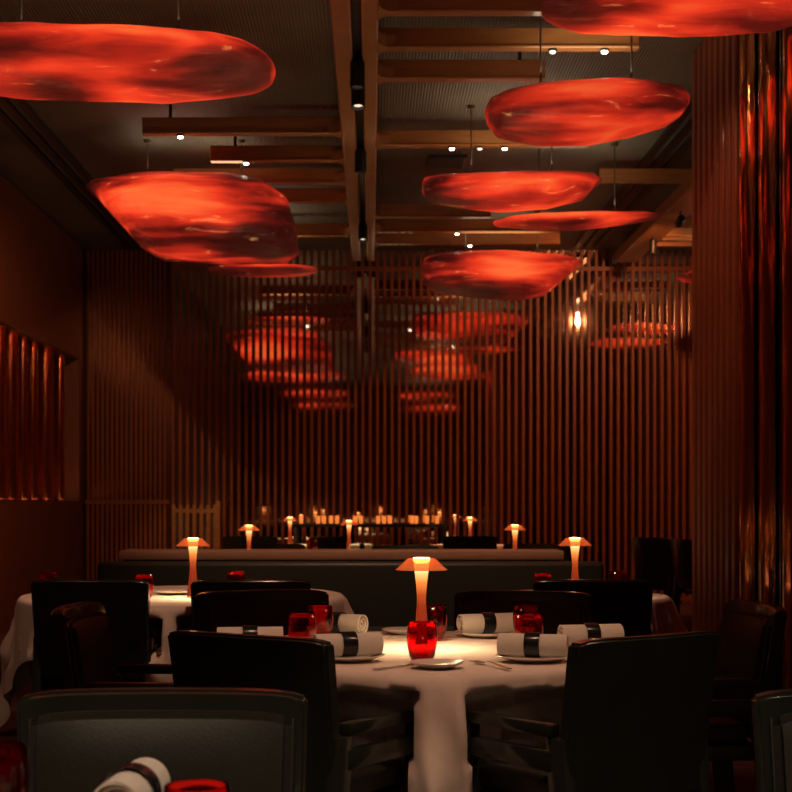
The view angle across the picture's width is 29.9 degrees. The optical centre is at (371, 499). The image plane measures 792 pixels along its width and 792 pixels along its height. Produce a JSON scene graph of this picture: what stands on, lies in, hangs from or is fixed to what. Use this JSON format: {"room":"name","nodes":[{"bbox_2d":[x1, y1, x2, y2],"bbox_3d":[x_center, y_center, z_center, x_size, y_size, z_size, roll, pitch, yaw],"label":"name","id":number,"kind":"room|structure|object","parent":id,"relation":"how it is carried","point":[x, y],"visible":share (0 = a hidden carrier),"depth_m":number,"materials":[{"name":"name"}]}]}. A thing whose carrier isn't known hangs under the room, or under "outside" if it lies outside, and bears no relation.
{"room":"restaurant","nodes":[
{"label":"restaurant","id":0,"kind":"room"},
{"bbox_2d":[0,176,82,633],"bbox_3d":[-3.645,-0.890,6.750,0.350,4.280,22.500,0,0,0],"label":"wall","id":1,"kind":"structure","parent":0,"point":[41,265],"depth_m":15.64,"materials":[{"name":"brown wood"}]},
{"bbox_2d":[0,325,6,500],"bbox_3d":[-3.590,-0.835,14.274,0.151,1.686,0.151,0,0,0],"label":"curtain","id":2,"kind":"object","parent":1,"relation":"in","point":[2,327],"visible":1,"depth_m":14.23,"materials":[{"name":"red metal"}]},
{"bbox_2d":[6,330,18,500],"bbox_3d":[-3.590,-0.835,14.723,0.184,1.686,0.184,0,0,0],"label":"curtain","id":3,"kind":"object","parent":1,"relation":"in","point":[12,336],"visible":0.6,"depth_m":14.65,"materials":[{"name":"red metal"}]},
{"bbox_2d":[19,336,27,500],"bbox_3d":[-3.590,-0.835,15.245,0.119,1.686,0.119,0,0,0],"label":"curtain","id":4,"kind":"object","parent":1,"relation":"in","point":[23,340],"visible":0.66,"depth_m":15.19,"materials":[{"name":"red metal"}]},
{"bbox_2d":[28,341,37,500],"bbox_3d":[-3.590,-0.835,15.710,0.119,1.686,0.119,0,0,0],"label":"curtain","id":5,"kind":"object","parent":1,"relation":"in","point":[32,345],"visible":0.81,"depth_m":15.66,"materials":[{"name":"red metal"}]},
{"bbox_2d":[38,346,53,500],"bbox_3d":[-3.590,-0.835,16.307,0.184,1.686,0.184,0,0,0],"label":"curtain","id":6,"kind":"object","parent":1,"relation":"in","point":[45,353],"visible":0.84,"depth_m":16.23,"materials":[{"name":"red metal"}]},
{"bbox_2d":[54,353,64,500],"bbox_3d":[-3.590,-0.835,17.063,0.119,1.686,0.119,0,0,0],"label":"curtain","id":7,"kind":"object","parent":1,"relation":"in","point":[59,358],"visible":1,"depth_m":17.01,"materials":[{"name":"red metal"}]},
{"bbox_2d":[0,0,703,249],"bbox_3d":[0.565,-3.080,6.850,8.470,0.100,22.700,0,0,0],"label":"ceiling","id":8,"kind":"structure","parent":0,"point":[106,138],"depth_m":11.73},
{"bbox_2d":[0,96,140,247],"bbox_3d":[-2.780,-3.015,6.600,0.300,0.029,22.200,0,0,0],"label":"trim","id":9,"kind":"structure","parent":8,"relation":"attached to","point":[4,101],"depth_m":13.01,"materials":[{"name":"brown wood"}]},
{"bbox_2d":[0,0,275,103],"bbox_3d":[-1.465,-2.642,7.991,1.882,0.777,1.271,0,0,0],"label":"pendant light","id":10,"kind":"object","parent":8,"relation":"hanging from","point":[39,60],"visible":1,"depth_m":7.73,"materials":[{"name":"red glass"}]},
{"bbox_2d":[87,139,298,264],"bbox_3d":[-1.493,-2.520,12.508,1.758,1.021,1.571,0,0,0],"label":"pendant light","id":11,"kind":"object","parent":8,"relation":"hanging from","point":[223,218],"visible":0.99,"depth_m":11.88,"materials":[{"name":"red glass"}]},
{"bbox_2d":[208,263,317,276],"bbox_3d":[-1.160,-2.720,15.794,1.172,0.621,0.824,0,0,0],"label":"pendant light","id":12,"kind":"object","parent":8,"relation":"hanging from","point":[255,270],"visible":0.89,"depth_m":15.66,"materials":[{"name":"red glass"}]},
{"bbox_2d":[169,52,627,239],"bbox_3d":[0.721,-2.975,9.870,4.557,0.110,14.740,0,0,0],"label":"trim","id":13,"kind":"structure","parent":8,"relation":"attached to","point":[519,53],"depth_m":11.37,"materials":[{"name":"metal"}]},
{"bbox_2d":[142,0,639,260],"bbox_3d":[0.148,-2.865,9.700,3.816,0.130,15.400,0,0,0],"label":"ceiling beams","id":14,"kind":"structure","parent":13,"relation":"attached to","point":[376,40],"depth_m":11.36,"materials":[{"name":"brown wood"}]},
{"bbox_2d":[599,168,691,261],"bbox_3d":[2.923,-2.865,13.961,1.536,0.130,7.046,0,0,9],"label":"trim","id":15,"kind":"structure","parent":13,"relation":"attached to","point":[663,229],"depth_m":14.53,"materials":[{"name":"brown wood"}]},
{"bbox_2d":[427,155,467,168],"bbox_3d":[0.670,-3.017,13.274,0.340,0.026,0.440,0,0,0],"label":"ceiling vent","id":16,"kind":"object","parent":8,"relation":"in","point":[434,161],"visible":1,"depth_m":13.21,"materials":[{"name":"black metal"}]},
{"bbox_2d":[430,158,464,168],"bbox_3d":[0.670,-3.009,13.272,0.290,0.009,0.375,0,0,0],"label":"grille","id":17,"kind":"object","parent":16,"relation":"attached to","point":[435,163],"depth_m":13.27,"materials":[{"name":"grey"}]},
{"bbox_2d":[422,211,581,300],"bbox_3d":[1.360,-2.573,15.597,1.707,0.915,1.173,0,0,0],"label":"pendant light","id":18,"kind":"object","parent":8,"relation":"hanging from","point":[512,275],"visible":0.99,"depth_m":15.15,"materials":[{"name":"red glass"}]},
{"bbox_2d":[422,104,601,211],"bbox_3d":[1.071,-2.636,11.409,1.389,0.788,0.841,0,0,0],"label":"pendant light","id":19,"kind":"object","parent":8,"relation":"hanging from","point":[509,191],"visible":0.98,"depth_m":11.11,"materials":[{"name":"red glass"}]},
{"bbox_2d":[493,142,661,230],"bbox_3d":[1.739,-2.673,12.595,1.439,0.714,0.643,0,0,0],"label":"pendant light","id":20,"kind":"object","parent":8,"relation":"hanging from","point":[577,220],"visible":0.99,"depth_m":12.46,"materials":[{"name":"red glass"}]},
{"bbox_2d":[485,16,689,145],"bbox_3d":[1.304,-2.617,9.046,1.241,0.827,0.938,0,0,0],"label":"pendant light","id":21,"kind":"object","parent":8,"relation":"hanging from","point":[580,112],"visible":0.94,"depth_m":8.73,"materials":[{"name":"red glass"}]},
{"bbox_2d":[573,97,691,247],"bbox_3d":[2.550,-3.015,6.600,0.300,0.029,22.200,0,0,0],"label":"trim","id":22,"kind":"structure","parent":8,"relation":"attached to","point":[672,127],"depth_m":13.28,"materials":[{"name":"brown wood"}]},
{"bbox_2d":[541,0,791,36],"bbox_3d":[1.526,-2.702,7.153,1.425,0.656,1.256,0,0,0],"label":"pendant light","id":23,"kind":"object","parent":8,"relation":"hanging from","point":[668,18],"visible":1,"depth_m":7.31,"materials":[{"name":"red glass"}]},
{"bbox_3d":[-0.093,-2.960,10.015,0.034,0.140,12.030,0,0,0],"label":"trim","id":24,"kind":"structure","parent":8,"relation":"attached to","visible":0},
{"bbox_2d":[351,0,365,256],"bbox_3d":[-0.093,-2.870,9.700,0.054,0.040,15.400,0,0,0],"label":"trim","id":25,"kind":"structure","parent":24,"relation":"attached to","point":[355,4],"depth_m":11.06,"materials":[{"name":"brown wood"}]},
{"bbox_2d":[350,52,364,89],"bbox_3d":[-0.093,-2.760,9.497,0.095,0.254,0.125,0,0,0],"label":"track spotlight","id":26,"kind":"object","parent":25,"relation":"attached to","point":[357,65],"visible":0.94,"depth_m":9.46,"materials":[{"name":"black metal"}]},
{"bbox_2d":[351,88,364,110],"bbox_3d":[-0.093,-2.758,10.005,0.095,0.259,0.134,0,0,0],"label":"track spotlight","id":27,"kind":"object","parent":25,"relation":"attached to","point":[357,96],"visible":0.49,"depth_m":9.96,"materials":[{"name":"black metal"}]},
{"bbox_2d":[355,144,365,172],"bbox_3d":[-0.093,-2.760,11.941,0.095,0.254,0.125,0,0,0],"label":"track spotlight","id":28,"kind":"object","parent":25,"relation":"attached to","point":[360,153],"visible":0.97,"depth_m":11.90,"materials":[{"name":"black metal"}]},
{"bbox_2d":[358,220,367,241],"bbox_3d":[-0.093,-2.758,15.120,0.095,0.259,0.135,0,0,0],"label":"track spotlight","id":29,"kind":"object","parent":25,"relation":"attached to","point":[362,227],"visible":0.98,"depth_m":15.09,"materials":[{"name":"black metal"}]},
{"bbox_2d":[0,603,755,791],"bbox_3d":[0.565,1.300,6.850,8.470,0.100,22.700,0,0,0],"label":"floor","id":30,"kind":"structure","parent":0,"point":[744,771],"depth_m":7.95,"materials":[{"name":"carpet"}]},
{"bbox_2d":[31,580,162,692],"bbox_3d":[-1.312,0.812,7.215,0.590,0.875,0.549,0,0,5],"label":"dining chair","id":31,"kind":"object","parent":30,"relation":"on","point":[126,603],"visible":0.56,"depth_m":6.99,"materials":[{"name":"black leather"}]},
{"bbox_2d":[51,601,173,688],"bbox_3d":[-0.834,0.812,5.287,0.549,0.875,0.590,0,0,3],"label":"dining chair","id":32,"kind":"object","parent":30,"relation":"on","point":[83,639],"visible":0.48,"depth_m":5.18,"materials":[{"name":"black leather"}]},
{"bbox_2d":[68,612,117,688],"bbox_3d":[-1.000,0.601,5.297,0.104,0.378,0.507,0,0,3],"label":"cushion","id":33,"kind":"object","parent":32,"relation":"on","point":[90,641],"depth_m":5.26,"materials":[{"name":"leather"}]},
{"bbox_2d":[17,687,307,791],"bbox_3d":[-0.407,0.812,2.704,0.590,0.875,0.549,0,0,-1],"label":"dining chair","id":34,"kind":"object","parent":30,"relation":"on","point":[249,739],"visible":0.9,"depth_m":2.87,"materials":[{"name":"black leather"}]},
{"bbox_2d":[172,501,220,548],"bbox_3d":[-2.048,0.630,17.305,0.561,1.240,0.110,0,0,0],"label":"slatted screen","id":35,"kind":"object","parent":30,"relation":"on","point":[216,511],"visible":0.52,"depth_m":17.27,"materials":[{"name":"brown wood"}]},
{"bbox_2d":[189,580,310,630],"bbox_3d":[-0.588,0.812,7.215,0.590,0.875,0.549,0,0,-5],"label":"dining chair","id":36,"kind":"object","parent":30,"relation":"on","point":[200,586],"visible":0.09,"depth_m":6.95,"materials":[{"name":"black leather"}]},
{"bbox_2d":[223,536,276,548],"bbox_3d":[-1.291,0.812,15.665,0.590,0.875,0.549,0,0,-6],"label":"dining chair","id":37,"kind":"object","parent":30,"relation":"on","point":[229,542],"visible":0.24,"depth_m":15.40,"materials":[{"name":"black leather"}]},
{"bbox_2d":[194,589,328,635],"bbox_3d":[-0.385,0.812,5.946,0.590,0.875,0.549,0,0,-19],"label":"dining chair","id":38,"kind":"object","parent":30,"relation":"on","point":[233,608],"visible":0.3,"depth_m":6.11,"materials":[{"name":"black leather"}]},
{"bbox_2d":[204,599,319,635],"bbox_3d":[-0.439,0.601,6.103,0.507,0.378,0.104,0,0,-19],"label":"cushion","id":39,"kind":"object","parent":38,"relation":"on","point":[217,612],"depth_m":6.09,"materials":[{"name":"leather"}]},
{"bbox_2d":[239,544,304,548],"bbox_3d":[-0.813,0.812,12.489,0.590,0.875,0.549,0,0,-11],"label":"dining chair","id":40,"kind":"object","parent":30,"relation":"on","point":[243,546],"visible":0.08,"depth_m":12.71,"materials":[{"name":"black paint"}]},
{"bbox_2d":[168,630,413,791],"bbox_3d":[-0.232,0.812,4.350,0.590,0.875,0.549,0,0,34],"label":"dining chair","id":41,"kind":"object","parent":30,"relation":"on","point":[302,665],"visible":0.47,"depth_m":4.10,"materials":[{"name":"black leather"}]},
{"bbox_2d":[307,536,354,548],"bbox_3d":[-0.541,0.812,15.473,0.590,0.875,0.549,0,0,-37],"label":"dining chair","id":42,"kind":"object","parent":30,"relation":"on","point":[331,542],"visible":0.17,"depth_m":15.25,"materials":[{"name":"black leather"}]},
{"bbox_2d":[119,549,563,560],"bbox_3d":[-0.198,0.790,9.800,2.877,0.920,0.400,0,0,0],"label":"ledge","id":43,"kind":"object","parent":30,"relation":"on","point":[129,554],"visible":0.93,"depth_m":9.60,"materials":[{"name":"brown wood"}]},
{"bbox_2d":[97,561,603,630],"bbox_3d":[-0.135,0.820,9.185,3.188,0.860,0.630,0,0,0],"label":"banquette","id":44,"kind":"object","parent":30,"relation":"on","point":[387,596],"visible":0.2,"depth_m":9.32,"materials":[{"name":"leather"}]},
{"bbox_2d":[292,523,447,543],"bbox_3d":[-0.025,0.765,17.600,1.850,0.970,0.200,0,0,0],"label":"console","id":45,"kind":"object","parent":30,"relation":"on","point":[295,526],"visible":0.53,"depth_m":17.50,"materials":[{"name":"black wood"}]},
{"bbox_2d":[372,545,438,548],"bbox_3d":[0.318,0.812,12.611,0.590,0.875,0.549,0,0,11],"label":"dining chair","id":46,"kind":"object","parent":30,"relation":"on","point":[374,546],"visible":0.07,"depth_m":12.34,"materials":[{"name":"black paint"}]},
{"bbox_2d":[443,536,496,548],"bbox_3d":[1.023,0.812,15.716,0.590,0.875,0.549,0,0,0],"label":"dining chair","id":47,"kind":"object","parent":30,"relation":"on","point":[449,542],"visible":0.31,"depth_m":15.46,"materials":[{"name":"black leather"}]},
{"bbox_2d":[454,590,592,633],"bbox_3d":[0.573,0.812,5.890,0.590,0.875,0.549,0,0,13],"label":"dining chair","id":48,"kind":"object","parent":30,"relation":"on","point":[556,608],"visible":0.29,"depth_m":6.08,"materials":[{"name":"black leather"}]},
{"bbox_2d":[460,600,583,633],"bbox_3d":[0.609,0.601,6.051,0.507,0.378,0.104,0,0,13],"label":"cushion","id":49,"kind":"object","parent":48,"relation":"on","point":[554,613],"depth_m":6.04,"materials":[{"name":"leather"}]},
{"bbox_2d":[503,543,568,560],"bbox_3d":[1.390,0.812,12.566,0.590,0.875,0.549,0,0,6],"label":"dining chair","id":50,"kind":"object","parent":30,"relation":"on","point":[565,549],"visible":0.08,"depth_m":12.78,"materials":[{"name":"black leather"}]},
{"bbox_2d":[510,548,565,560],"bbox_3d":[1.406,0.601,12.730,0.507,0.378,0.104,0,0,6],"label":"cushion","id":51,"kind":"object","parent":50,"relation":"on","point":[562,549],"depth_m":12.73,"materials":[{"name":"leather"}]},
{"bbox_2d":[465,631,720,791],"bbox_3d":[0.646,0.812,4.325,0.590,0.875,0.549,0,0,-36],"label":"dining chair","id":52,"kind":"object","parent":30,"relation":"on","point":[636,711],"visible":0.97,"depth_m":4.11,"materials":[{"name":"black leather"}]},
{"bbox_2d":[533,579,652,636],"bbox_3d":[1.045,0.812,7.236,0.590,0.875,0.549,0,0,0],"label":"dining chair","id":53,"kind":"object","parent":30,"relation":"on","point":[627,603],"visible":0.29,"depth_m":6.99,"materials":[{"name":"black leather"}]},
{"bbox_2d":[631,537,673,598],"bbox_3d":[2.978,0.812,15.005,0.549,0.875,0.590,0,0,-29],"label":"dining chair","id":54,"kind":"object","parent":30,"relation":"on","point":[652,557],"visible":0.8,"depth_m":14.82,"materials":[{"name":"black leather"}]},
{"bbox_2d":[670,539,691,615],"bbox_3d":[3.208,0.812,14.265,0.549,0.875,0.590,0,0,-18],"label":"dining chair","id":55,"kind":"object","parent":30,"relation":"on","point":[681,549],"visible":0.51,"depth_m":14.26,"materials":[{"name":"black leather"}]},
{"bbox_2d":[707,599,787,791],"bbox_3d":[1.181,0.812,5.387,0.549,0.875,0.590,0,0,-3],"label":"dining chair","id":56,"kind":"object","parent":30,"relation":"on","point":[751,632],"visible":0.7,"depth_m":5.17,"materials":[{"name":"brown leather"}]},
{"bbox_2d":[712,610,769,726],"bbox_3d":[1.347,0.601,5.397,0.104,0.378,0.507,0,0,-3],"label":"cushion","id":57,"kind":"object","parent":56,"relation":"on","point":[744,646],"depth_m":5.35,"materials":[{"name":"leather"}]},
{"bbox_2d":[739,33,757,600],"bbox_3d":[2.220,-0.889,8.660,0.162,4.276,0.162,0,0,0],"label":"curtain","id":58,"kind":"object","parent":30,"relation":"on","point":[748,43],"visible":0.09,"depth_m":8.59,"materials":[{"name":"brown fabric"}]},
{"bbox_2d":[758,33,759,600],"bbox_3d":[2.250,-0.889,8.430,0.119,4.276,0.119,0,0,0],"label":"curtain","id":59,"kind":"object","parent":30,"relation":"on","point":[758,33],"visible":0.02,"depth_m":8.43,"materials":[{"name":"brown fabric"}]},
{"bbox_2d":[760,30,779,689],"bbox_3d":[2.220,-0.889,8.210,0.162,4.276,0.162,0,0,0],"label":"curtain","id":60,"kind":"object","parent":30,"relation":"on","point":[769,42],"visible":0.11,"depth_m":8.14,"materials":[{"name":"brown fabric"}]},
{"bbox_2d":[751,689,791,791],"bbox_3d":[1.028,0.812,2.704,0.590,0.875,0.549,0,0,1],"label":"dining chair","id":61,"kind":"object","parent":30,"relation":"on","point":[771,710],"visible":1,"depth_m":2.89,"materials":[{"name":"black leather"}]},
{"bbox_2d":[773,713,791,791],"bbox_3d":[1.031,0.601,2.870,0.507,0.378,0.104,0,0,1],"label":"cushion","id":62,"kind":"object","parent":61,"relation":"on","point":[782,722],"depth_m":2.87,"materials":[{"name":"leather"}]},
{"bbox_2d":[780,29,781,688],"bbox_3d":[2.250,-0.889,7.990,0.119,4.276,0.119,0,0,0],"label":"curtain","id":63,"kind":"object","parent":30,"relation":"on","point":[781,29],"visible":0.06,"depth_m":7.97,"materials":[{"name":"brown fabric"}]},
{"bbox_2d":[782,26,791,688],"bbox_3d":[2.220,-0.889,7.750,0.162,4.276,0.162,0,0,0],"label":"curtain","id":64,"kind":"object","parent":30,"relation":"on","point":[786,32],"visible":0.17,"depth_m":7.71,"materials":[{"name":"brown fabric"}]},
{"bbox_3d":[0.170,0.878,5.000,1.394,0.744,1.394,0,0,0],"label":"round table","id":65,"kind":"object","parent":30,"relation":"on","visible":0},
{"bbox_2d":[285,631,566,791],"bbox_3d":[0.175,0.820,5.019,1.487,0.642,1.478,0,0,-35],"label":"tablecloth","id":66,"kind":"object","parent":65,"relation":"on","point":[439,698],"visible":0.31,"depth_m":4.36,"materials":[{"name":"fabric"}]},
{"bbox_2d":[288,613,315,637],"bbox_3d":[-0.230,0.436,4.880,0.095,0.126,0.095,0,0,0],"label":"tumbler","id":67,"kind":"object","parent":66,"relation":"on","point":[299,624],"visible":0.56,"depth_m":4.84,"materials":[{"name":"red glass"}]},
{"bbox_2d":[307,605,332,633],"bbox_3d":[-0.184,0.436,5.250,0.095,0.126,0.095,0,0,0],"label":"tumbler","id":68,"kind":"object","parent":66,"relation":"on","point":[323,613],"visible":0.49,"depth_m":5.21,"materials":[{"name":"red glass"}]},
{"bbox_2d":[335,653,384,661],"bbox_3d":[-0.077,0.488,4.620,0.236,0.019,0.236,0,0,0],"label":"plate","id":69,"kind":"object","parent":66,"relation":"on","point":[356,658],"visible":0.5,"depth_m":4.55,"materials":[{"name":"white ceramic"}]},
{"bbox_2d":[312,631,383,656],"bbox_3d":[-0.077,0.449,4.620,0.216,0.079,0.079,0,0,-20],"label":"roll","id":70,"kind":"object","parent":69,"relation":"on","point":[346,643],"visible":0.7,"depth_m":4.60,"materials":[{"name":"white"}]},
{"bbox_2d":[382,627,406,634],"bbox_3d":[0.116,0.488,5.530,0.160,0.019,0.160,0,0,0],"label":"plate","id":71,"kind":"object","parent":66,"relation":"on","point":[393,630],"visible":0.56,"depth_m":5.49,"materials":[{"name":"white ceramic"}]},
{"bbox_2d":[396,557,446,620],"bbox_3d":[0.167,0.345,5.000,0.174,0.304,0.174,0,0,31],"label":"table lamp","id":72,"kind":"object","parent":66,"relation":"on","point":[421,566],"visible":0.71,"depth_m":4.98,"materials":[{"name":"orange glass"}]},
{"bbox_2d":[407,621,436,659],"bbox_3d":[0.153,0.436,4.560,0.095,0.126,0.095,0,0,0],"label":"tumbler","id":73,"kind":"object","parent":66,"relation":"on","point":[421,635],"visible":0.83,"depth_m":4.52,"materials":[{"name":"red glass"}]},
{"bbox_2d":[426,604,446,640],"bbox_3d":[0.220,0.436,5.270,0.095,0.126,0.095,0,0,0],"label":"tumbler","id":74,"kind":"object","parent":66,"relation":"on","point":[437,613],"visible":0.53,"depth_m":5.23,"materials":[{"name":"red glass"}]},
{"bbox_2d":[410,658,463,668],"bbox_3d":[0.193,0.488,4.410,0.160,0.019,0.160,0,0,0],"label":"plate","id":75,"kind":"object","parent":66,"relation":"on","point":[434,663],"visible":1,"depth_m":4.43,"materials":[{"name":"white ceramic"}]},
{"bbox_2d":[454,630,514,637],"bbox_3d":[0.416,0.488,5.420,0.236,0.019,0.236,0,0,0],"label":"plate","id":76,"kind":"object","parent":66,"relation":"on","point":[493,635],"visible":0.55,"depth_m":5.34,"materials":[{"name":"white ceramic"}]},
{"bbox_2d":[456,612,513,633],"bbox_3d":[0.416,0.449,5.420,0.216,0.079,0.079,0,0,-22],"label":"roll","id":77,"kind":"object","parent":76,"relation":"on","point":[482,622],"visible":0.93,"depth_m":5.39,"materials":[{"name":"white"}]},
{"bbox_2d":[513,604,538,631],"bbox_3d":[0.548,0.436,5.280,0.095,0.126,0.095,0,0,0],"label":"tumbler","id":78,"kind":"object","parent":66,"relation":"on","point":[519,608],"visible":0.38,"depth_m":5.25,"materials":[{"name":"red glass"}]},
{"bbox_2d":[514,614,543,633],"bbox_3d":[0.512,0.436,4.840,0.095,0.126,0.095,0,0,0],"label":"tumbler","id":79,"kind":"object","parent":66,"relation":"on","point":[524,623],"visible":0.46,"depth_m":4.80,"materials":[{"name":"red glass"}]},
{"bbox_2d":[495,653,567,662],"bbox_3d":[0.500,0.488,4.600,0.236,0.019,0.236,0,0,0],"label":"plate","id":80,"kind":"object","parent":66,"relation":"on","point":[515,659],"visible":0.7,"depth_m":4.53,"materials":[{"name":"white ceramic"}]},
{"bbox_2d":[497,632,568,657],"bbox_3d":[0.500,0.449,4.600,0.216,0.079,0.079,0,0,16],"label":"roll","id":81,"kind":"object","parent":80,"relation":"on","point":[529,644],"visible":1,"depth_m":4.57,"materials":[{"name":"fabric"}]},
{"bbox_3d":[-0.124,0.489,5.420,0.236,0.019,0.236,0,0,0],"label":"plate","id":82,"kind":"object","parent":66,"relation":"on","visible":0},
{"bbox_2d":[332,612,367,633],"bbox_3d":[-0.124,0.449,5.420,0.216,0.079,0.079,0,0,31],"label":"roll","id":83,"kind":"object","parent":82,"relation":"on","point":[342,622],"visible":0.66,"depth_m":5.38,"materials":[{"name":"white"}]},
{"bbox_3d":[-0.398,0.489,4.850,0.236,0.019,0.236,0,0,0],"label":"plate","id":84,"kind":"object","parent":66,"relation":"on","visible":0},
{"bbox_2d":[217,625,282,635],"bbox_3d":[-0.399,0.449,4.850,0.216,0.079,0.079,0,0,-6],"label":"roll","id":85,"kind":"object","parent":84,"relation":"on","point":[246,629],"visible":0.33,"depth_m":4.83,"materials":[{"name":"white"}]},
{"bbox_3d":[0.727,0.489,4.950,0.236,0.019,0.236,0,0,0],"label":"plate","id":86,"kind":"object","parent":66,"relation":"on","visible":0},
{"bbox_2d":[557,623,623,644],"bbox_3d":[0.727,0.449,4.950,0.216,0.079,0.079,0,0,-14],"label":"roll","id":87,"kind":"object","parent":86,"relation":"on","point":[584,631],"visible":0.66,"depth_m":4.92,"materials":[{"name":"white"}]},
{"bbox_3d":[-1.000,0.878,7.860,1.674,0.744,1.674,0,0,0],"label":"round table","id":88,"kind":"object","parent":30,"relation":"on","visible":0},
{"bbox_2d":[0,586,353,726],"bbox_3d":[-1.010,0.853,7.868,1.794,0.709,1.767,0,0,-34],"label":"tablecloth","id":89,"kind":"object","parent":88,"relation":"on","point":[172,611],"visible":0.22,"depth_m":7.49,"materials":[{"name":"fabric"}]},
{"bbox_2d":[135,574,153,598],"bbox_3d":[-1.139,0.436,7.420,0.095,0.126,0.095,0,0,0],"label":"tumbler","id":90,"kind":"object","parent":89,"relation":"on","point":[143,577],"visible":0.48,"depth_m":7.39,"materials":[{"name":"red glass"}]},
{"bbox_2d":[153,589,187,594],"bbox_3d":[-1.044,0.488,7.850,0.236,0.019,0.236,0,0,0],"label":"plate","id":91,"kind":"object","parent":89,"relation":"on","point":[166,591],"visible":0.84,"depth_m":7.88,"materials":[{"name":"white ceramic"}]},
{"bbox_2d":[176,538,209,597],"bbox_3d":[-0.916,0.345,7.600,0.174,0.304,0.174,0,0,-24],"label":"table lamp","id":92,"kind":"object","parent":89,"relation":"on","point":[192,543],"visible":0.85,"depth_m":7.58,"materials":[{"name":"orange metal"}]},
{"bbox_2d":[227,571,244,579],"bbox_3d":[-0.710,0.436,7.750,0.095,0.126,0.095,0,0,0],"label":"tumbler","id":93,"kind":"object","parent":89,"relation":"on","point":[232,575],"visible":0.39,"depth_m":7.71,"materials":[{"name":"red glass"}]},
{"bbox_3d":[1.050,0.878,7.820,0.994,0.744,0.994,0,0,0],"label":"round table","id":94,"kind":"object","parent":30,"relation":"on","visible":0},
{"bbox_2d":[521,590,687,634],"bbox_3d":[1.046,0.789,7.828,1.133,0.579,1.130,0,0,-36],"label":"tablecloth","id":95,"kind":"object","parent":94,"relation":"on","point":[665,618],"visible":0.09,"depth_m":7.54,"materials":[{"name":"fabric"}]},
{"bbox_2d":[558,538,591,579],"bbox_3d":[1.046,0.345,7.650,0.174,0.304,0.174,0,0,-31],"label":"table lamp","id":96,"kind":"object","parent":95,"relation":"on","point":[574,543],"visible":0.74,"depth_m":7.63,"materials":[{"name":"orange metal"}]},
{"bbox_3d":[-0.420,0.878,1.780,1.234,0.744,1.234,0,0,0],"label":"round table","id":97,"kind":"object","parent":30,"relation":"on","visible":0},
{"bbox_3d":[-0.414,0.777,1.718,1.528,0.556,1.444,0,0,0],"label":"tablecloth","id":98,"kind":"object","parent":97,"relation":"on","visible":0},
{"bbox_2d":[0,741,29,791],"bbox_3d":[-0.569,0.436,2.260,0.095,0.126,0.095,0,0,0],"label":"tumbler","id":99,"kind":"object","parent":98,"relation":"on","point":[14,759],"visible":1,"depth_m":2.23,"materials":[{"name":"red glass"}]},
{"bbox_2d":[163,779,230,791],"bbox_3d":[-0.230,0.436,1.950,0.095,0.126,0.095,0,0,0],"label":"tumbler","id":100,"kind":"object","parent":98,"relation":"on","point":[185,785],"visible":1,"depth_m":1.98,"materials":[{"name":"red glass"}]},
{"bbox_3d":[-0.362,0.489,2.200,0.236,0.019,0.236,0,0,0],"label":"plate","id":101,"kind":"object","parent":98,"relation":"on","visible":0},
{"bbox_2d":[94,757,169,791],"bbox_3d":[-0.365,0.444,2.240,0.089,0.089,0.205,0,0,4],"label":"roll","id":102,"kind":"object","parent":101,"relation":"on","point":[144,774],"visible":0.98,"depth_m":2.22,"materials":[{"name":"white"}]},
{"bbox_3d":[-0.944,0.878,11.400,0.894,0.744,0.894,0,0,0],"label":"round table","id":103,"kind":"object","parent":30,"relation":"on","visible":0},
{"bbox_3d":[-0.940,0.759,11.394,1.211,0.519,1.188,0,0,0],"label":"tablecloth","id":104,"kind":"object","parent":103,"relation":"on","visible":0},
{"bbox_2d":[238,525,259,548],"bbox_3d":[-0.944,0.345,11.400,0.174,0.304,0.174,0,0,34],"label":"table lamp","id":105,"kind":"object","parent":104,"relation":"on","point":[248,528],"visible":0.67,"depth_m":11.37,"materials":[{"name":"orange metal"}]},
{"bbox_3d":[1.117,0.878,11.600,0.894,0.744,0.894,0,0,0],"label":"round table","id":106,"kind":"object","parent":30,"relation":"on","visible":0},
{"bbox_3d":[1.143,0.758,11.631,1.246,0.519,1.213,0,0,0],"label":"tablecloth","id":107,"kind":"object","parent":106,"relation":"on","visible":0},
{"bbox_2d":[504,525,525,548],"bbox_3d":[1.117,0.345,11.600,0.174,0.304,0.174,0,0,-14],"label":"table lamp","id":108,"kind":"object","parent":107,"relation":"on","point":[514,528],"visible":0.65,"depth_m":11.58,"materials":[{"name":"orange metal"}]},
{"bbox_2d":[175,250,689,602],"bbox_3d":[0.515,-0.890,18.115,8.570,4.280,0.170,0,0,0],"label":"wall","id":109,"kind":"structure","parent":0,"point":[417,252],"depth_m":18.03,"materials":[{"name":"brown wood"}]},
{"bbox_2d":[83,250,170,579],"bbox_3d":[-2.965,-0.889,18.000,1.009,4.278,0.059,0,0,0],"label":"trim","id":110,"kind":"structure","parent":109,"relation":"attached to","point":[126,501],"depth_m":18.00,"materials":[{"name":"brown wood"}]},
{"bbox_2d":[171,250,691,602],"bbox_3d":[1.084,-0.889,18.009,7.031,4.278,0.041,0,0,0],"label":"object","id":111,"kind":"structure","parent":109,"relation":"attached to","point":[684,598],"depth_m":17.99,"materials":[{"name":"brown wood"}]},
{"bbox_3d":[3.450,-0.890,8.675,2.300,4.280,2.950,0,0,0],"label":"wall pier","id":112,"kind":"object","parent":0,"visible":0},
{"bbox_2d":[692,35,738,632],"bbox_3d":[3.353,-0.889,9.525,2.367,4.277,1.450,0,0,0],"label":"column","id":113,"kind":"structure","parent":112,"relation":"attached to","point":[715,62],"depth_m":9.44,"materials":[{"name":"brown wood"}]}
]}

